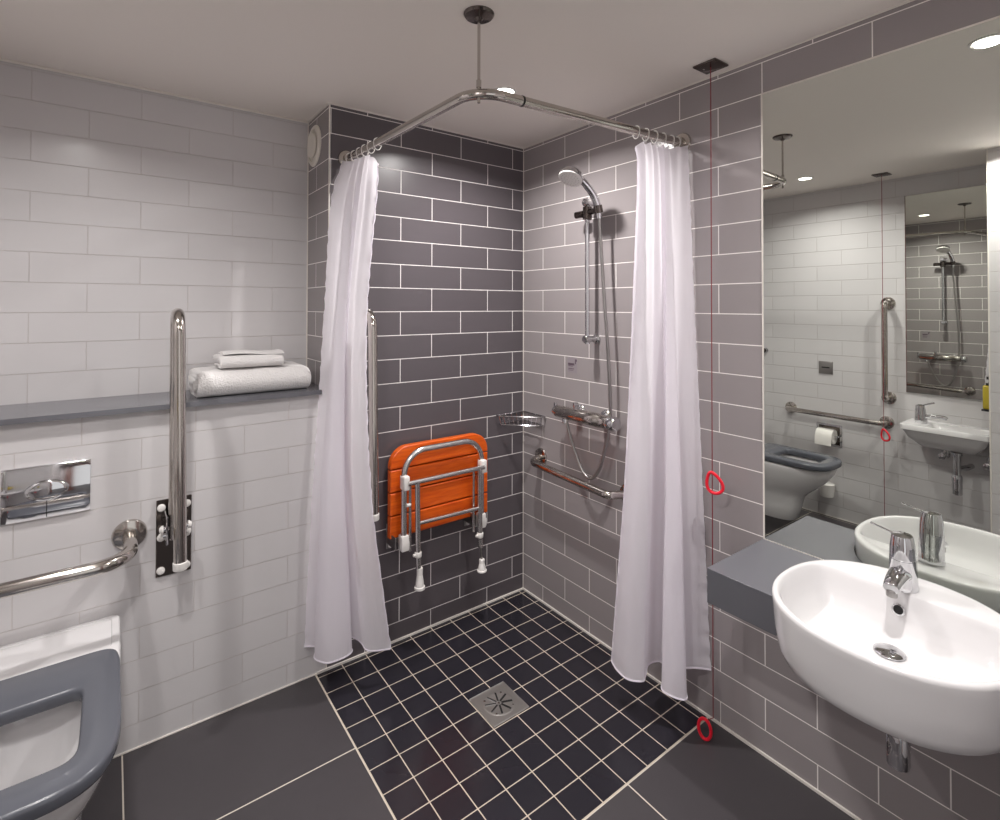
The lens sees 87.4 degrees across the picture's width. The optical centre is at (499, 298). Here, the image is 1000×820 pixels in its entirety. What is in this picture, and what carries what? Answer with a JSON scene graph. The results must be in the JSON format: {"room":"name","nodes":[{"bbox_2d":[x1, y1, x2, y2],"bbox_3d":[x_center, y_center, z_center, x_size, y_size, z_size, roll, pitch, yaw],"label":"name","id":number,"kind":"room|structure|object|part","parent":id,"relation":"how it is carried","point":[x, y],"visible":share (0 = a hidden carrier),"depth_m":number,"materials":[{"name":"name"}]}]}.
{"room":"accessible bathroom","nodes":[
{"label":"accessible bathroom","id":0,"kind":"room"},
{"bbox_2d":[0,61,307,404],"bbox_3d":[-1.369,-0.205,1.932,1.270,1.137,0.102,1,-1,-37],"label":"wall","id":1,"kind":"structure","parent":0,"point":[122,208],"depth_m":1.90,"materials":[{"name":"white tile"}]},
{"bbox_2d":[0,58,308,123],"bbox_3d":[-1.335,-0.770,1.896,1.270,0.008,0.007,1,-1,-37],"label":"trim","id":2,"kind":"structure","parent":1,"relation":"attached to","point":[1,59],"depth_m":1.92,"materials":[{"name":"white plastic"}]},
{"bbox_2d":[306,124,308,366],"bbox_3d":[-0.833,-0.207,2.263,0.006,1.121,0.005,1,-1,-37],"label":"trim","id":3,"kind":"structure","parent":1,"relation":"attached to","point":[308,124],"depth_m":2.26,"materials":[{"name":"white plastic"}]},
{"bbox_2d":[0,105,522,755],"bbox_3d":[-0.896,0.336,2.108,2.250,2.212,0.370,1,-1,-37],"label":"wall","id":4,"kind":"structure","parent":0,"point":[226,631],"depth_m":1.96,"materials":[{"name":"white tile"}]},
{"bbox_2d":[0,458,90,525],"bbox_3d":[-1.332,0.567,1.538,0.200,0.155,0.021,1,-1,-37],"label":"flush plate","id":5,"kind":"object","parent":4,"relation":"attached to","point":[55,489],"visible":1,"depth_m":1.53,"materials":[{"name":"silver metal"}]},
{"bbox_2d":[0,615,121,819],"bbox_3d":[-1.115,1.147,1.245,0.344,0.404,0.735,1,-1,-37],"label":"toilet","id":6,"kind":"object","parent":4,"relation":"attached to","point":[61,709],"visible":1,"depth_m":1.26,"materials":[{"name":"white ceramic"}]},
{"bbox_2d":[0,519,146,598],"bbox_3d":[-1.269,0.746,1.453,0.490,0.094,0.231,1,-1,-37],"label":"rail","id":7,"kind":"object","parent":4,"relation":"attached to","point":[131,533],"visible":1,"depth_m":1.43,"materials":[{"name":"silver metal"}]},
{"bbox_2d":[0,382,321,425],"bbox_3d":[-1.252,0.353,1.764,1.270,0.016,0.294,1,-1,-37],"label":"ledge shelf","id":8,"kind":"object","parent":4,"relation":"on","point":[12,414],"visible":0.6,"depth_m":1.70,"materials":[{"name":"grey"}]},
{"bbox_2d":[188,361,310,397],"bbox_3d":[-0.949,0.301,1.991,0.398,0.094,0.231,1,-1,-37],"label":"bath towel","id":9,"kind":"object","parent":8,"relation":"on","point":[209,381],"visible":0.96,"depth_m":1.91,"materials":[{"name":"white fabric"}]},
{"bbox_2d":[213,349,283,368],"bbox_3d":[-0.956,0.224,1.987,0.227,0.058,0.164,1,-1,-37],"label":"hand towel","id":10,"kind":"object","parent":9,"relation":"on","point":[232,358],"visible":1,"depth_m":1.93,"materials":[{"name":"white fabric"}]},
{"bbox_2d":[155,308,191,577],"bbox_3d":[-1.014,0.469,1.649,0.100,0.878,0.224,1,-1,-37],"label":"support rail","id":11,"kind":"object","parent":4,"relation":"attached to","point":[173,514],"visible":1,"depth_m":1.57,"materials":[{"name":"grey metal"}]},
{"bbox_3d":[-1.080,0.784,1.732,0.100,0.250,0.005,1,-1,-37],"label":"wall plate","id":12,"kind":"part","parent":11,"relation":"part of","materials":[{"name":"grey metal"}]},
{"bbox_2d":[113,673,316,758],"bbox_3d":[-1.197,1.432,1.638,1.230,0.006,0.004,1,-1,-37],"label":"trim","id":13,"kind":"structure","parent":4,"relation":"attached to","point":[215,715],"depth_m":1.79,"materials":[{"name":"white plastic"}]},
{"bbox_2d":[325,103,329,667],"bbox_3d":[-0.673,0.335,2.044,0.005,2.212,0.004,1,-1,-37],"label":"trim","id":14,"kind":"structure","parent":4,"relation":"attached to","point":[329,103],"depth_m":2.05,"materials":[{"name":"white plastic"}]},
{"bbox_2d":[367,308,378,521],"bbox_3d":[-0.521,0.475,2.014,0.100,0.878,0.224,1,-1,-37],"label":"support rail","id":15,"kind":"object","parent":4,"relation":"attached to","point":[371,319],"visible":0.27,"depth_m":1.92,"materials":[{"name":"silver metal"}]},
{"bbox_2d":[317,587,522,674],"bbox_3d":[-0.292,1.441,2.307,1.020,0.010,0.006,1,-1,-37],"label":"trim","id":16,"kind":"structure","parent":4,"relation":"attached to","point":[520,589],"depth_m":2.28,"materials":[{"name":"white plastic"}]},
{"bbox_2d":[330,103,523,148],"bbox_3d":[-0.275,-0.763,2.350,0.984,0.005,0.004,1,-1,-37],"label":"trim","id":17,"kind":"structure","parent":4,"relation":"attached to","point":[330,103],"depth_m":2.31,"materials":[{"name":"white plastic"}]},
{"bbox_2d":[386,433,486,591],"bbox_3d":[-0.243,0.915,2.271,0.486,0.597,0.134,1,-1,-37],"label":"shower seat","id":18,"kind":"object","parent":4,"relation":"attached to","point":[440,481],"visible":1,"depth_m":2.25,"materials":[{"name":"orange wood"}]},
{"bbox_3d":[-0.369,0.893,2.144,0.012,0.280,0.011,1,-1,-37],"label":"guide rod","id":19,"kind":"part","parent":18,"relation":"part of","materials":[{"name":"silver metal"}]},
{"bbox_3d":[-0.337,0.927,2.146,0.028,0.352,0.021,1,-1,-37],"label":"leg","id":20,"kind":"part","parent":18,"relation":"part of","materials":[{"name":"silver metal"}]},
{"bbox_3d":[-0.239,0.812,2.253,0.408,0.386,0.025,1,-1,-37],"label":"seat frame","id":21,"kind":"part","parent":18,"relation":"part of","materials":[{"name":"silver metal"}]},
{"bbox_3d":[-0.118,0.896,2.330,0.012,0.280,0.011,1,-1,-37],"label":"guide rod","id":22,"kind":"part","parent":18,"relation":"part of","materials":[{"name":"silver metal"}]},
{"bbox_3d":[-0.089,0.931,2.329,0.028,0.352,0.021,1,-1,-37],"label":"leg","id":23,"kind":"part","parent":18,"relation":"part of","materials":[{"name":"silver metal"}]},
{"bbox_2d":[496,410,544,426],"bbox_3d":[0.099,0.583,2.501,0.177,0.049,0.177,1,-1,-37],"label":"wire basket","id":24,"kind":"object","parent":4,"relation":"attached to","point":[516,412],"visible":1,"depth_m":2.51,"materials":[{"name":"silver metal"}]},
{"bbox_2d":[523,149,523,577],"bbox_3d":[0.117,0.345,2.626,0.004,2.212,0.004,1,-1,-37],"label":"trim","id":25,"kind":"structure","parent":4,"relation":"attached to","point":[523,149],"depth_m":2.62,"materials":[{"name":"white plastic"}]},
{"bbox_2d":[307,104,330,384],"bbox_3d":[-0.751,-0.209,2.159,0.006,1.121,0.268,1,-1,-37],"label":"wall","id":26,"kind":"structure","parent":0,"point":[318,174],"depth_m":2.15,"materials":[{"name":"grey tile"}]},
{"bbox_2d":[307,125,320,166],"bbox_3d":[-0.786,-0.642,2.193,0.019,0.172,0.172,1,-1,-37],"label":"air vent","id":27,"kind":"object","parent":26,"relation":"in","point":[314,139],"visible":1,"depth_m":2.17,"materials":[{"name":"beige plastic"}]},
{"bbox_2d":[308,103,328,122],"bbox_3d":[-0.754,-0.766,2.164,0.008,0.006,0.268,1,-1,-37],"label":"trim","id":28,"kind":"structure","parent":26,"relation":"attached to","point":[327,104],"depth_m":2.15,"materials":[{"name":"white plastic"}]},
{"bbox_2d":[0,0,908,147],"bbox_3d":[-0.156,-0.823,1.128,2.450,0.080,2.850,1,-1,-37],"label":"ceiling","id":29,"kind":"structure","parent":0,"point":[399,59],"depth_m":1.60,"materials":[{"name":"white paint"}]},
{"bbox_2d":[494,86,516,93],"bbox_3d":[0.016,-0.768,1.946,0.092,0.005,0.092,1,-1,-37],"label":"recessed light","id":30,"kind":"object","parent":29,"relation":"in","point":[504,88],"visible":0.41,"depth_m":1.92,"materials":[{"name":"white plastic"}]},
{"bbox_2d":[338,5,690,164],"bbox_3d":[0.021,-0.646,1.977,0.951,0.248,0.953,1,-1,-37],"label":"rail","id":31,"kind":"object","parent":29,"relation":"hanging from","point":[476,14],"visible":0.86,"depth_m":1.56,"materials":[{"name":"silver metal"}]},
{"bbox_2d":[304,138,390,663],"bbox_3d":[-0.571,0.368,1.971,0.329,1.891,0.183,0,-1,13],"label":"shower curtain","id":32,"kind":"object","parent":31,"relation":"hanging from","point":[345,601],"visible":0.99,"depth_m":1.92,"materials":[{"name":"white fabric"}]},
{"bbox_3d":[-0.058,-0.651,1.428,0.008,0.235,0.008,1,-1,-37],"label":"hanger rod","id":33,"kind":"part","parent":31,"relation":"part of","materials":[{"name":"silver metal"}]},
{"bbox_2d":[611,125,710,700],"bbox_3d":[0.563,0.366,1.812,0.318,1.904,0.194,0,-1,-2],"label":"shower curtain","id":34,"kind":"object","parent":31,"relation":"hanging from","point":[661,614],"visible":0.94,"depth_m":1.81,"materials":[{"name":"white fabric"}]},
{"bbox_2d":[693,58,728,740],"bbox_3d":[0.695,0.333,1.716,0.082,2.211,0.084,1,-1,-37],"label":"pull cord","id":35,"kind":"object","parent":29,"relation":"hanging from","point":[712,65],"visible":1,"depth_m":1.71,"materials":[{"name":"red fabric"}]},
{"bbox_3d":[0.666,1.401,1.703,0.051,0.074,0.010,-1,-1,42],"label":"ring handle","id":36,"kind":"part","parent":35,"relation":"part of","materials":[{"name":"red plastic"}]},
{"bbox_3d":[0.687,0.303,1.717,0.019,2.139,0.003,0,-1,8],"label":"cord","id":37,"kind":"part","parent":35,"relation":"part of","materials":[{"name":"red fabric"}]},
{"bbox_3d":[0.697,-0.769,1.731,0.082,0.007,0.082,1,-1,-37],"label":"ceiling plate","id":38,"kind":"part","parent":35,"relation":"part of","materials":[{"name":"grey"}]},
{"bbox_3d":[0.701,0.601,1.705,0.060,0.076,0.010,0,-1,33],"label":"pull handle","id":39,"kind":"part","parent":35,"relation":"part of","materials":[{"name":"red plastic"}]},
{"bbox_2d":[82,590,854,819],"bbox_3d":[0.227,1.462,0.573,2.450,0.081,4.150,1,-1,-37],"label":"floor","id":40,"kind":"structure","parent":0,"point":[396,733],"depth_m":1.66,"materials":[{"name":"tile"}]},
{"bbox_2d":[469,681,528,727],"bbox_3d":[-0.004,1.444,1.859,0.155,0.017,0.155,1,-1,-37],"label":"floor drain","id":41,"kind":"object","parent":40,"relation":"on","point":[499,703],"visible":1,"depth_m":1.85,"materials":[{"name":"grey metal"}]},
{"bbox_2d":[523,0,999,819],"bbox_3d":[0.786,0.335,1.812,0.100,2.212,2.850,1,-1,-37],"label":"wall","id":42,"kind":"structure","parent":0,"point":[572,533],"depth_m":1.80,"materials":[{"name":"grey tile"}]},
{"bbox_2d":[567,357,576,372],"bbox_3d":[0.325,0.299,2.349,0.001,0.067,0.061,1,-1,-37],"label":"sticker","id":43,"kind":"object","parent":42,"relation":"attached to","point":[571,362],"visible":1,"depth_m":2.35,"materials":[{"name":"grey"}]},
{"bbox_2d":[530,448,623,499],"bbox_3d":[0.321,0.768,2.275,0.095,0.108,0.607,1,-1,-37],"label":"grab rail","id":44,"kind":"object","parent":42,"relation":"attached to","point":[538,461],"visible":0.85,"depth_m":2.23,"materials":[{"name":"silver metal"}]},
{"bbox_2d":[552,218,620,479],"bbox_3d":[0.366,0.214,2.214,0.097,1.088,0.366,1,-1,-37],"label":"mixer bar","id":45,"kind":"object","parent":42,"relation":"attached to","point":[605,420],"visible":1,"depth_m":2.13,"materials":[{"name":"silver metal"}]},
{"bbox_3d":[0.447,0.496,2.068,0.058,0.058,0.041,1,-1,-37],"label":"temperature knob","id":46,"kind":"part","parent":45,"relation":"part of","materials":[{"name":"silver metal"}]},
{"bbox_2d":[574,198,602,343],"bbox_3d":[0.390,-0.117,2.199,0.085,0.615,0.165,1,-1,-28],"label":"riser rail","id":47,"kind":"object","parent":42,"relation":"attached to","point":[586,214],"visible":0.98,"depth_m":2.19,"materials":[{"name":"silver metal"}]},
{"bbox_2d":[558,167,601,218],"bbox_3d":[0.321,-0.425,2.116,0.187,0.197,0.103,1,-1,-37],"label":"shower","id":48,"kind":"object","parent":47,"relation":"attached to","point":[571,176],"visible":1,"depth_m":2.10,"materials":[{"name":"silver metal"}]},
{"bbox_3d":[0.354,-0.417,2.113,0.138,0.181,0.031,0,-1,-24],"label":"handle","id":49,"kind":"part","parent":48,"relation":"part of","materials":[{"name":"silver metal"}]},
{"bbox_2d":[523,587,861,819],"bbox_3d":[0.822,1.433,1.656,0.006,0.010,2.380,1,-1,-37],"label":"trim","id":50,"kind":"structure","parent":42,"relation":"attached to","point":[749,744],"depth_m":1.70,"materials":[{"name":"white plastic"}]},
{"bbox_2d":[524,0,914,148],"bbox_3d":[0.827,-0.770,1.688,0.004,0.005,2.380,1,-1,-37],"label":"trim","id":51,"kind":"structure","parent":42,"relation":"attached to","point":[909,1],"depth_m":1.69,"materials":[{"name":"white plastic"}]},
{"bbox_2d":[707,539,820,635],"bbox_3d":[1.057,0.799,1.089,0.314,0.097,1.176,1,-1,-37],"label":"countertop","id":52,"kind":"structure","parent":42,"relation":"attached to","point":[740,584],"depth_m":1.44,"materials":[{"name":"grey"}]},
{"bbox_2d":[772,560,999,755],"bbox_3d":[0.874,0.775,1.171,0.460,0.154,0.456,1,-1,-37],"label":"washbasin","id":53,"kind":"object","parent":52,"relation":"in","point":[922,668],"visible":0.99,"depth_m":1.13,"materials":[{"name":"white ceramic"}]},
{"bbox_2d":[870,522,919,598],"bbox_3d":[0.957,0.632,1.253,0.090,0.140,0.115,0,-1,21],"label":"tap","id":54,"kind":"object","parent":53,"relation":"on","point":[902,574],"visible":1,"depth_m":1.24,"materials":[{"name":"silver metal"}]},
{"bbox_3d":[0.953,0.572,1.300,0.007,0.019,0.056,1,-1,-37],"label":"pin lever","id":55,"kind":"part","parent":54,"relation":"part of","materials":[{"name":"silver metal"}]},
{"bbox_3d":[0.946,0.666,1.245,0.088,0.042,0.048,1,-1,-37],"label":"spout","id":56,"kind":"part","parent":54,"relation":"part of","materials":[{"name":"silver metal"}]},
{"bbox_2d":[885,733,910,772],"bbox_3d":[0.975,0.949,1.230,0.268,0.182,0.045,1,-1,-37],"label":"trap","id":57,"kind":"object","parent":53,"relation":"attached to","point":[898,752],"visible":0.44,"depth_m":1.15,"materials":[{"name":"silver metal"}]},
{"bbox_2d":[761,15,999,613],"bbox_3d":[1.161,0.045,1.221,0.005,1.414,1.099,1,-1,-37],"label":"wall mirror","id":58,"kind":"object","parent":42,"relation":"attached to","point":[880,174],"visible":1,"depth_m":1.39,"materials":[{"name":"clear glass"}]}
]}

